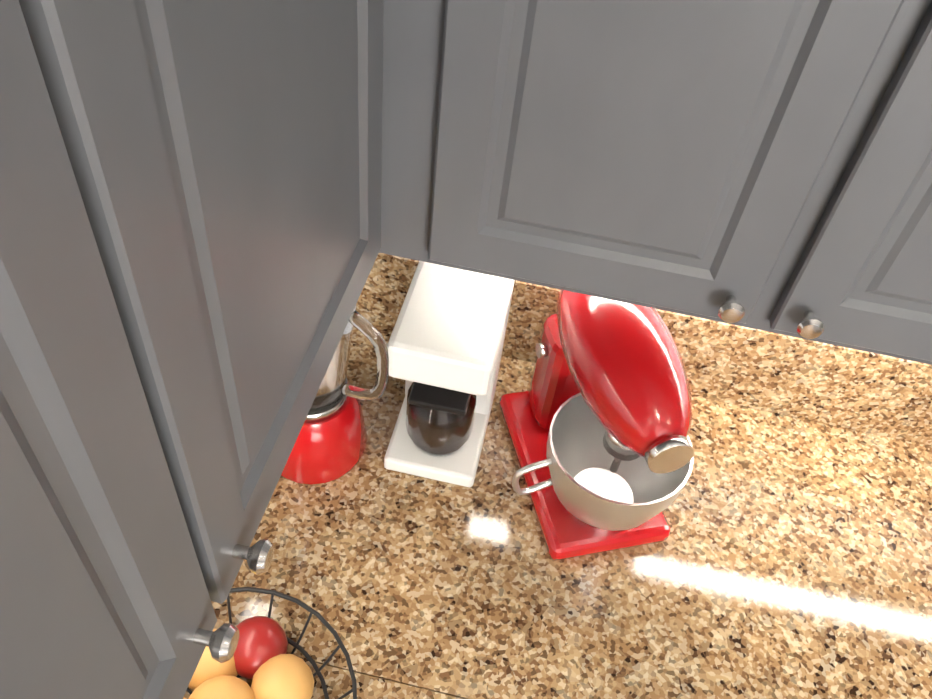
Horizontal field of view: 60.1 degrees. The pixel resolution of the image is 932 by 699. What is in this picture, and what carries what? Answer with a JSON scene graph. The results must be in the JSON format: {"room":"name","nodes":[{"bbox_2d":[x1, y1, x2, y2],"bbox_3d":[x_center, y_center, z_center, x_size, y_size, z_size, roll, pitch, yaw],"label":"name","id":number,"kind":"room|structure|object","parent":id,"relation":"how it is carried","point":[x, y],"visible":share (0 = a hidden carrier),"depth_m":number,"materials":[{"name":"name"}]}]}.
{"room":"kitchen","nodes":[
{"label":"kitchen","id":0,"kind":"room"},
{"bbox_3d":[0.936,3.175,0.015,4.600,0.100,6.500,12,47,4],"label":"floor","id":1,"kind":"structure","parent":0,"visible":0},
{"bbox_3d":[1.510,0.881,1.544,0.770,0.878,0.649,12,47,4],"label":"base cabinet","id":2,"kind":"object","parent":1,"relation":"on","visible":0},
{"bbox_2d":[211,326,931,698],"bbox_3d":[1.599,0.578,1.205,4.246,0.040,0.648,12,47,4],"label":"countertop","id":3,"kind":"structure","parent":2,"relation":"on","point":[789,558],"depth_m":1.23,"materials":[{"name":"stone"}]},
{"bbox_2d":[281,303,388,484],"bbox_3d":[-0.214,0.021,1.200,0.220,0.405,0.176,12,47,4],"label":"blender","id":4,"kind":"object","parent":3,"relation":"on","point":[330,443],"visible":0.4,"depth_m":1.23,"materials":[{"name":"red plastic"}]},
{"bbox_2d":[384,261,514,486],"bbox_3d":[-0.029,0.037,1.279,0.150,0.300,0.210,12,47,4],"label":"coffee maker","id":5,"kind":"object","parent":3,"relation":"on","point":[445,343],"visible":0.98,"depth_m":1.19,"materials":[{"name":"white plastic"}]},
{"bbox_2d":[499,289,693,559],"bbox_3d":[0.182,0.088,1.206,0.262,0.375,0.359,-7,48,-13],"label":"stand mixer","id":6,"kind":"object","parent":3,"relation":"on","point":[597,416],"visible":0.96,"depth_m":1.14,"materials":[{"name":"red metal"}]},
{"bbox_3d":[-0.317,0.945,1.268,0.649,0.878,1.848,12,47,4],"label":"base cabinet","id":7,"kind":"object","parent":1,"relation":"on","visible":0},
{"bbox_2d":[184,660,461,698],"bbox_3d":[-0.709,2.189,-0.429,0.648,0.240,4.768,12,47,4],"label":"countertop","id":8,"kind":"structure","parent":7,"relation":"on","point":[338,681],"depth_m":1.09,"materials":[{"name":"stone"}]},
{"bbox_2d":[183,587,356,698],"bbox_3d":[-0.289,0.433,0.972,0.315,0.164,0.315,12,47,4],"label":"fruit basket","id":9,"kind":"object","parent":8,"relation":"on","point":[266,663],"visible":0.67,"depth_m":1.02,"materials":[{"name":"black metal"}]},
{"bbox_3d":[1.694,-0.015,1.151,4.600,2.700,0.150,12,47,4],"label":"wall","id":10,"kind":"structure","parent":0,"visible":0},
{"bbox_2d":[356,253,931,445],"bbox_3d":[1.672,0.277,1.334,4.246,0.188,0.018,12,47,4],"label":"backsplash","id":11,"kind":"structure","parent":10,"relation":"attached to","point":[829,384],"depth_m":1.41,"materials":[{"name":"stone"}]},
{"bbox_2d":[379,0,911,327],"bbox_3d":[0.183,-0.525,0.681,0.467,1.055,0.369,12,47,4],"label":"wall cabinet","id":12,"kind":"object","parent":10,"relation":"attached to","point":[676,156],"visible":1,"depth_m":0.80,"materials":[{"name":"paint"}]},
{"bbox_2d":[751,0,931,364],"bbox_3d":[0.848,-0.386,0.631,0.895,1.055,0.369,12,47,4],"label":"wall cabinet","id":13,"kind":"object","parent":10,"relation":"attached to","point":[855,271],"visible":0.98,"depth_m":0.82,"materials":[{"name":"paint"}]},
{"bbox_3d":[-1.090,1.774,-0.842,0.200,2.700,6.200,12,47,4],"label":"wall","id":14,"kind":"structure","parent":0,"visible":0},
{"bbox_2d":[0,0,383,698],"bbox_3d":[-0.270,-0.277,0.397,0.369,1.055,1.288,12,47,4],"label":"wall cabinet","id":15,"kind":"object","parent":14,"relation":"attached to","point":[190,218],"visible":1,"depth_m":0.45,"materials":[{"name":"paint"}]}
]}

